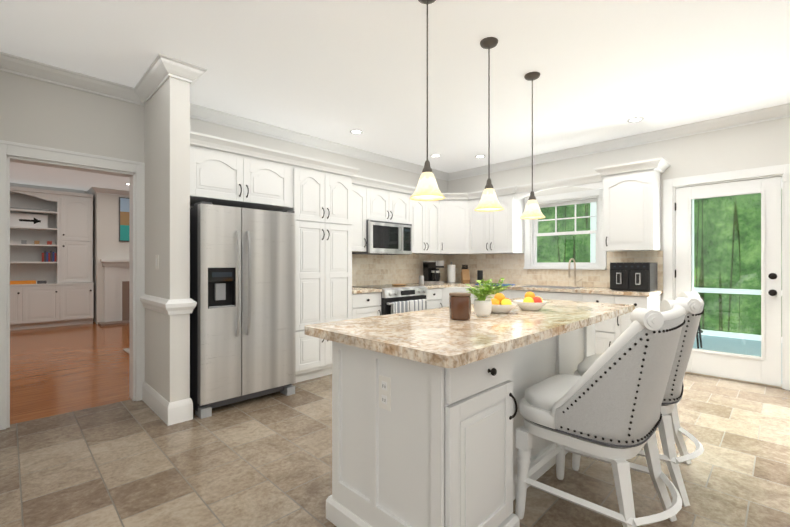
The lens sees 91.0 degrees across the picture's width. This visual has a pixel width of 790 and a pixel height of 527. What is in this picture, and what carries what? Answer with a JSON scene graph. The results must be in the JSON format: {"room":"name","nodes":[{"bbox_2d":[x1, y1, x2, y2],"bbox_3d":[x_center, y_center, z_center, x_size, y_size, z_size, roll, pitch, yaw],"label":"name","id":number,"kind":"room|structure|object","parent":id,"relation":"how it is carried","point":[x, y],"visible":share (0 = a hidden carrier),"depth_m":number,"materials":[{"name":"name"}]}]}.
{"room":"kitchen","nodes":[
{"label":"kitchen","id":0,"kind":"room"},
{"bbox_2d":[10,322,130,423],"bbox_3d":[-4.938,1.245,5.425,8.300,0.050,6.375,0,0,-45],"label":"floor","id":1,"kind":"structure","parent":0,"point":[61,370],"depth_m":4.47,"materials":[{"name":"brown wood"}]},
{"bbox_2d":[10,186,93,330],"bbox_3d":[-7.846,-0.094,6.433,4.510,2.630,0.531,0,0,-45],"label":"built-in bookcase","id":2,"kind":"object","parent":1,"relation":"on","point":[51,259],"visible":1,"depth_m":7.55,"materials":[{"name":"white wood"}]},
{"bbox_2d":[87,187,128,326],"bbox_3d":[-5.418,-0.147,8.481,1.950,2.738,1.066,0,0,-45],"label":"fireplace","id":3,"kind":"object","parent":1,"relation":"on","point":[111,251],"visible":0.52,"depth_m":7.94,"materials":[{"name":"white paint"}]},
{"bbox_2d":[144,77,191,402],"bbox_3d":[-1.931,-0.151,3.267,0.140,2.740,0.780,0,0,-45],"label":"column","id":4,"kind":"structure","parent":0,"point":[154,131],"depth_m":3.02,"materials":[{"name":"white paint"}]},
{"bbox_2d":[132,53,175,102],"bbox_3d":[-1.937,-1.468,3.108,0.095,0.105,0.755,0,0,-45],"label":"crown molding","id":5,"kind":"structure","parent":4,"relation":"attached to","point":[161,70],"depth_m":3.06,"materials":[{"name":"white wood"}]},
{"bbox_2d":[155,255,158,269],"bbox_3d":[-1.949,-0.011,3.178,0.011,0.120,0.080,0,0,-45],"label":"switch plate","id":6,"kind":"object","parent":4,"relation":"attached to","point":[157,262],"visible":1,"depth_m":3.16,"materials":[{"name":"white plastic"}]},
{"bbox_2d":[140,294,177,314],"bbox_3d":[-1.970,0.332,3.199,0.070,0.115,0.820,0,0,-45],"label":"trim","id":7,"kind":"structure","parent":4,"relation":"attached to","point":[172,307],"depth_m":3.03,"materials":[{"name":"white wood"}]},
{"bbox_2d":[142,381,176,425],"bbox_3d":[-1.970,1.137,3.215,0.048,0.165,0.798,0,0,-45],"label":"baseboard","id":8,"kind":"structure","parent":4,"relation":"attached to","point":[166,412],"depth_m":3.07,"materials":[{"name":"white wood"}]},
{"bbox_2d":[176,63,206,86],"bbox_3d":[-1.778,-1.468,3.267,0.115,0.105,0.755,0,0,-45],"label":"crown molding","id":9,"kind":"structure","parent":4,"relation":"attached to","point":[190,73],"depth_m":3.00,"materials":[{"name":"white wood"}]},
{"bbox_2d":[0,71,407,400],"bbox_3d":[-1.514,-0.150,4.342,4.650,2.740,0.150,0,0,-45],"label":"wall","id":10,"kind":"structure","parent":0,"point":[35,112],"depth_m":3.22,"materials":[{"name":"white paint"}]},
{"bbox_2d":[10,183,83,192],"bbox_3d":[-8.148,-1.467,6.446,4.700,0.105,0.095,0,0,-45],"label":"crown molding","id":11,"kind":"structure","parent":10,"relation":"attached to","point":[11,184],"depth_m":7.66,"materials":[{"name":"white wood"}]},
{"bbox_2d":[0,140,144,429],"bbox_3d":[-2.642,0.159,3.214,1.010,2.120,0.210,0,0,-45],"label":"trim","id":12,"kind":"structure","parent":10,"relation":"attached to","point":[134,171],"depth_m":3.21,"materials":[{"name":"white wood"}]},
{"bbox_2d":[0,51,145,105],"bbox_3d":[-2.552,-1.468,3.132,0.930,0.105,0.095,0,0,-45],"label":"crown molding","id":13,"kind":"structure","parent":10,"relation":"attached to","point":[9,63],"depth_m":3.06,"materials":[{"name":"white wood"}]},
{"bbox_2d":[190,131,293,210],"bbox_3d":[-1.577,-0.813,3.729,1.006,0.515,0.618,0,0,-45],"label":"upper cabinet","id":14,"kind":"object","parent":10,"relation":"attached to","point":[223,172],"depth_m":3.48,"materials":[{"name":"white wood"}]},
{"bbox_2d":[190,103,447,179],"bbox_3d":[-0.635,-1.467,5.048,4.210,0.105,0.095,0,0,-45],"label":"crown molding","id":15,"kind":"structure","parent":10,"relation":"attached to","point":[199,112],"depth_m":4.54,"materials":[{"name":"white wood"}]},
{"bbox_2d":[354,179,369,254],"bbox_3d":[-0.640,-0.575,4.861,0.450,0.850,0.343,0,0,-45],"label":"upper cabinet","id":16,"kind":"object","parent":10,"relation":"attached to","point":[360,219],"depth_m":4.83,"materials":[{"name":"white wood"}]},
{"bbox_2d":[366,183,409,223],"bbox_3d":[-0.201,-0.777,5.299,0.790,0.445,0.343,0,0,-45],"label":"upper cabinet","id":17,"kind":"object","parent":10,"relation":"attached to","point":[389,204],"depth_m":5.16,"materials":[{"name":"white wood"}]},
{"bbox_2d":[352,220,411,254],"bbox_3d":[-0.158,-0.336,5.255,0.784,0.423,0.436,0,0,-45],"label":"microwave","id":18,"kind":"object","parent":17,"relation":"attached to","point":[387,238],"visible":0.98,"depth_m":5.09,"materials":[{"name":"grey metal"}]},
{"bbox_2d":[410,191,437,254],"bbox_3d":[0.349,-0.575,5.823,0.729,0.850,0.379,0,0,-45],"label":"upper cabinet","id":19,"kind":"object","parent":10,"relation":"attached to","point":[423,214],"depth_m":5.69,"materials":[{"name":"white wood"}]},
{"bbox_2d":[0,373,789,526],"bbox_3d":[0.577,1.243,0.616,9.300,0.050,8.225,0,0,-45],"label":"floor","id":20,"kind":"structure","parent":0,"point":[263,461],"depth_m":2.30,"materials":[{"name":"beige tile"}]},
{"bbox_2d":[190,201,295,418],"bbox_3d":[-1.478,0.365,3.591,0.840,1.708,0.861,0,0,-45],"label":"refrigerator","id":21,"kind":"object","parent":20,"relation":"on","point":[243,296],"visible":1,"depth_m":3.26,"materials":[{"name":"grey metal"}]},
{"bbox_2d":[279,155,353,383],"bbox_3d":[-0.961,0.075,4.344,0.735,2.290,0.618,0,0,-45],"label":"tall cabinet","id":22,"kind":"object","parent":20,"relation":"on","point":[334,206],"depth_m":4.09,"materials":[{"name":"white wood"}]},
{"bbox_2d":[350,291,381,318],"bbox_3d":[-0.542,0.782,4.763,0.450,0.875,0.618,0,0,-45],"label":"base cabinet","id":23,"kind":"object","parent":20,"relation":"on","point":[361,306],"depth_m":4.53,"materials":[{"name":"white wood"}]},
{"bbox_2d":[354,287,381,294],"bbox_3d":[-0.534,0.324,4.755,0.444,0.038,0.641,0,0,-45],"label":"countertop","id":24,"kind":"structure","parent":23,"relation":"on","point":[357,290],"depth_m":4.55,"materials":[{"name":"beige stone"}]},
{"bbox_2d":[352,284,428,314],"bbox_3d":[-0.056,0.760,5.153,0.786,0.920,0.703,0,0,-45],"label":"range oven","id":25,"kind":"object","parent":20,"relation":"on","point":[390,293],"visible":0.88,"depth_m":4.88,"materials":[{"name":"grey metal"}]},
{"bbox_2d":[391,300,409,313],"bbox_3d":[0.064,0.643,4.794,0.281,0.353,0.048,0,0,-45],"label":"towel","id":26,"kind":"object","parent":25,"relation":"hanging from","point":[406,306],"depth_m":4.77,"materials":[{"name":"white fabric"}]},
{"bbox_2d":[410,299,425,311],"bbox_3d":[0.282,0.664,5.012,0.301,0.393,0.048,0,0,-45],"label":"towel","id":27,"kind":"object","parent":25,"relation":"hanging from","point":[415,305],"depth_m":4.99,"materials":[{"name":"white fabric"}]},
{"bbox_2d":[426,291,437,309],"bbox_3d":[0.315,0.783,5.620,0.395,0.875,0.618,0,0,-45],"label":"base cabinet","id":28,"kind":"object","parent":20,"relation":"on","point":[432,296],"depth_m":5.39,"materials":[{"name":"white wood"}]},
{"bbox_2d":[438,291,477,307],"bbox_3d":[0.905,0.783,5.934,1.008,0.875,1.007,0,0,-45],"label":"base cabinet","id":29,"kind":"object","parent":20,"relation":"on","point":[443,296],"depth_m":5.56,"materials":[{"name":"white wood"}]},
{"bbox_2d":[305,298,634,526],"bbox_3d":[0.634,0.756,2.295,2.165,0.925,0.870,0,0,-45],"label":"kitchen island","id":30,"kind":"object","parent":20,"relation":"on","point":[427,419],"visible":0.92,"depth_m":1.62,"materials":[{"name":"painted wood"},{"name":"granite"},{"name":"oil rubbed bronze"}]},
{"bbox_2d":[449,292,470,319],"bbox_3d":[0.342,0.225,2.046,0.114,0.136,0.114,0,0,-45],"label":"candle jar","id":31,"kind":"object","parent":30,"relation":"on","point":[459,305],"visible":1,"depth_m":2.00,"materials":[{"name":"brown glass"}]},
{"bbox_2d":[465,280,495,316],"bbox_3d":[0.473,0.192,2.153,0.177,0.201,0.182,0,0,-45],"label":"potted plant","id":32,"kind":"object","parent":30,"relation":"on","point":[482,306],"visible":1,"depth_m":2.12,"materials":[{"name":"green plant"}]},
{"bbox_2d":[491,293,517,312],"bbox_3d":[0.628,0.235,2.333,0.210,0.116,0.210,0,0,-45],"label":"fruit bowl","id":33,"kind":"object","parent":30,"relation":"on","point":[501,303],"visible":0.98,"depth_m":2.28,"materials":[{"name":"white ceramic"}]},
{"bbox_2d":[513,291,547,310],"bbox_3d":[0.855,0.235,2.460,0.210,0.116,0.210,0,0,-45],"label":"fruit bowl","id":34,"kind":"object","parent":30,"relation":"on","point":[531,301],"visible":1,"depth_m":2.40,"materials":[{"name":"white ceramic"}]},
{"bbox_2d":[478,292,513,298],"bbox_3d":[1.572,0.783,5.543,0.618,0.875,0.611,0,0,-45],"label":"base cabinet","id":35,"kind":"object","parent":20,"relation":"on","point":[506,296],"depth_m":5.16,"materials":[{"name":"white wood"}]},
{"bbox_2d":[514,295,581,300],"bbox_3d":[2.048,0.783,5.067,0.618,0.875,0.982,0,0,-45],"label":"base cabinet","id":36,"kind":"object","parent":20,"relation":"on","point":[515,296],"depth_m":4.79,"materials":[{"name":"white wood"}]},
{"bbox_2d":[515,300,687,526],"bbox_3d":[0.964,0.698,1.835,0.626,1.052,0.636,0,0,-45],"label":"counter stool","id":37,"kind":"object","parent":20,"relation":"on","point":[605,407],"visible":0.98,"depth_m":1.58,"materials":[{"name":"white wood"}]},
{"bbox_2d":[582,295,660,353],"bbox_3d":[2.601,0.782,4.514,0.618,0.875,0.707,0,0,-45],"label":"base cabinet","id":38,"kind":"object","parent":20,"relation":"on","point":[607,331],"depth_m":4.29,"materials":[{"name":"white wood"}]},
{"bbox_2d":[390,283,661,302],"bbox_3d":[1.521,0.324,5.085,1.338,0.038,3.081,0,0,-45],"label":"countertop","id":39,"kind":"structure","parent":38,"relation":"on","point":[627,296],"depth_m":4.74,"materials":[{"name":"beige stone"}]},
{"bbox_2d":[419,276,423,283],"bbox_3d":[0.389,0.242,5.713,0.075,0.125,0.075,0,0,36],"label":"steel canister","id":40,"kind":"object","parent":39,"relation":"on","point":[421,279],"visible":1,"depth_m":5.67,"materials":[{"name":"silver metal"}]},
{"bbox_2d":[423,261,443,283],"bbox_3d":[0.589,0.131,5.946,0.210,0.347,0.253,0,0,-45],"label":"coffee maker","id":41,"kind":"object","parent":39,"relation":"on","point":[431,273],"visible":1,"depth_m":5.88,"materials":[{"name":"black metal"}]},
{"bbox_2d":[447,262,455,282],"bbox_3d":[0.898,0.140,6.179,0.150,0.329,0.150,0,0,-45],"label":"paper towel holder","id":42,"kind":"object","parent":39,"relation":"on","point":[451,273],"visible":1,"depth_m":6.12,"materials":[{"name":"white paper"}]},
{"bbox_2d":[461,265,469,282],"bbox_3d":[1.117,0.163,6.164,0.110,0.284,0.212,0,0,0],"label":"knife block","id":43,"kind":"object","parent":39,"relation":"on","point":[465,276],"visible":0.98,"depth_m":6.11,"materials":[{"name":"brown wood"}]},
{"bbox_2d":[477,270,482,283],"bbox_3d":[1.287,0.203,5.875,0.084,0.202,0.084,0,0,-45],"label":"smart speaker","id":44,"kind":"object","parent":39,"relation":"on","point":[479,274],"visible":0.88,"depth_m":5.85},
{"bbox_2d":[475,283,514,285],"bbox_3d":[1.410,0.298,5.497,0.320,0.012,0.450,0,0,-45],"label":"drying mat","id":45,"kind":"object","parent":39,"relation":"on","point":[498,284],"visible":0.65,"depth_m":5.41,"materials":[{"name":"blue"}]},
{"bbox_2d":[518,285,585,288],"bbox_3d":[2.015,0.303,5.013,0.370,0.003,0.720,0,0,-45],"label":"undermount sink basin","id":46,"kind":"object","parent":39,"relation":"in","point":[559,287],"depth_m":4.89,"materials":[{"name":"silver metal"}]},
{"bbox_2d":[568,258,582,286],"bbox_3d":[2.307,0.117,4.969,0.234,0.375,0.131,0,0,-45],"label":"kitchen faucet","id":47,"kind":"object","parent":39,"relation":"on","point":[574,283],"visible":1,"depth_m":5.03,"materials":[{"name":"silver metal"}]},
{"bbox_2d":[610,262,656,291],"bbox_3d":[2.707,0.146,4.418,0.412,0.315,0.390,0,0,-45],"label":"air fryer","id":48,"kind":"object","parent":39,"relation":"on","point":[639,276],"visible":1,"depth_m":4.29,"materials":[{"name":"black plastic"}]},
{"bbox_2d":[572,292,703,506],"bbox_3d":[1.451,0.699,2.327,0.640,1.052,0.662,0,0,-45],"label":"counter stool","id":49,"kind":"object","parent":20,"relation":"on","point":[671,430],"visible":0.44,"depth_m":2.02,"materials":[{"name":"white wood"}]},
{"bbox_2d":[0,0,789,190],"bbox_3d":[-1.677,-1.546,2.872,9.300,0.050,14.600,0,0,-45],"label":"ceiling","id":50,"kind":"structure","parent":0,"point":[336,71],"depth_m":2.92,"materials":[{"name":"white paint"}]},
{"bbox_2d":[350,129,362,133],"bbox_3d":[-0.446,-1.517,4.483,0.155,0.006,0.155,0,0,36],"label":"recessed light","id":51,"kind":"object","parent":50,"relation":"in","point":[355,131],"depth_m":4.47,"materials":[{"name":"white"}]},
{"bbox_2d":[410,0,444,200],"bbox_3d":[0.183,-0.945,2.199,0.202,1.153,0.202,0,0,-45],"label":"pendant light","id":52,"kind":"object","parent":50,"relation":"hanging from","point":[427,188],"visible":0.98,"depth_m":2.17,"materials":[{"name":"white glass"}]},
{"bbox_2d":[474,37,503,211],"bbox_3d":[0.646,-0.945,2.669,0.202,1.153,0.202,0,0,-45],"label":"pendant light","id":53,"kind":"object","parent":50,"relation":"hanging from","point":[489,202],"visible":1,"depth_m":2.65,"materials":[{"name":"white glass"}]},
{"bbox_2d":[520,72,544,218],"bbox_3d":[1.109,-0.944,3.139,0.202,1.153,0.202,0,0,-45],"label":"pendant light","id":54,"kind":"object","parent":50,"relation":"hanging from","point":[532,210],"visible":1,"depth_m":3.11,"materials":[{"name":"white glass"}]},
{"bbox_2d":[627,117,643,122],"bbox_3d":[2.545,-1.517,4.108,0.155,0.006,0.155,0,0,36],"label":"recessed light","id":55,"kind":"object","parent":50,"relation":"in","point":[632,120],"depth_m":4.10,"materials":[{"name":"white"}]},
{"bbox_2d":[440,117,789,300],"bbox_3d":[3.726,-0.150,3.938,0.150,2.740,8.130,0,0,-45],"label":"wall","id":56,"kind":"structure","parent":0,"point":[767,143],"depth_m":4.36,"materials":[{"name":"white paint"}]},
{"bbox_2d":[438,193,469,254],"bbox_3d":[0.905,-0.609,6.147,0.708,0.920,0.707,0,0,-45],"label":"upper cabinet","id":57,"kind":"object","parent":56,"relation":"attached to","point":[454,210],"depth_m":5.94,"materials":[{"name":"white wood"}]},
{"bbox_2d":[470,187,525,254],"bbox_3d":[1.479,-0.610,5.806,0.379,0.920,0.780,0,0,-45],"label":"upper cabinet","id":58,"kind":"object","parent":56,"relation":"attached to","point":[501,232],"depth_m":5.59,"materials":[{"name":"white wood"}]},
{"bbox_2d":[523,188,606,269],"bbox_3d":[2.315,-0.436,5.313,0.200,1.028,1.090,0,0,-45],"label":"double-hung window","id":59,"kind":"structure","parent":56,"relation":"in","point":[591,197],"depth_m":5.27,"materials":[{"name":"white wood"}]},
{"bbox_2d":[444,103,789,180],"bbox_3d":[3.664,-1.468,3.827,0.095,0.105,7.900,0,0,-45],"label":"crown molding","id":60,"kind":"structure","parent":56,"relation":"attached to","point":[780,111],"depth_m":4.56,"materials":[{"name":"white wood"}]},
{"bbox_2d":[602,159,661,250],"bbox_3d":[2.768,-0.640,4.542,0.343,0.980,0.510,0,0,-45],"label":"upper cabinet","id":61,"kind":"object","parent":56,"relation":"attached to","point":[631,191],"depth_m":4.40,"materials":[{"name":"white wood"}]},
{"bbox_2d":[663,164,789,389],"bbox_3d":[3.501,0.130,4.123,0.206,2.180,1.070,0,0,-45],"label":"door","id":62,"kind":"structure","parent":56,"relation":"attached to","point":[770,366],"depth_m":3.98,"materials":[{"name":"white painted wood"},{"name":"glass"},{"name":"black metal"}]},
{"label":"outside","id":63,"kind":"structure","parent":0,"visible":0},
{"bbox_2d":[537,188,781,334],"bbox_3d":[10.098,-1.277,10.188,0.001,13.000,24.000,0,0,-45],"label":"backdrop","id":64,"kind":"structure","parent":63,"point":[738,324],"depth_m":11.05,"materials":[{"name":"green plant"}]},
{"bbox_2d":[590,178,781,355],"bbox_3d":[5.296,0.000,4.934,3.460,2.760,6.360,0,0,-45],"label":"porch deck","id":65,"kind":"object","parent":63,"point":[723,336],"depth_m":6.59,"materials":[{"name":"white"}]},
{"bbox_2d":[696,296,702,348],"bbox_3d":[4.405,0.869,5.839,0.370,0.796,0.370,0,0,-45],"label":"bar stool","id":66,"kind":"object","parent":65,"relation":"on","point":[699,337],"depth_m":5.81,"materials":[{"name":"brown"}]}
]}

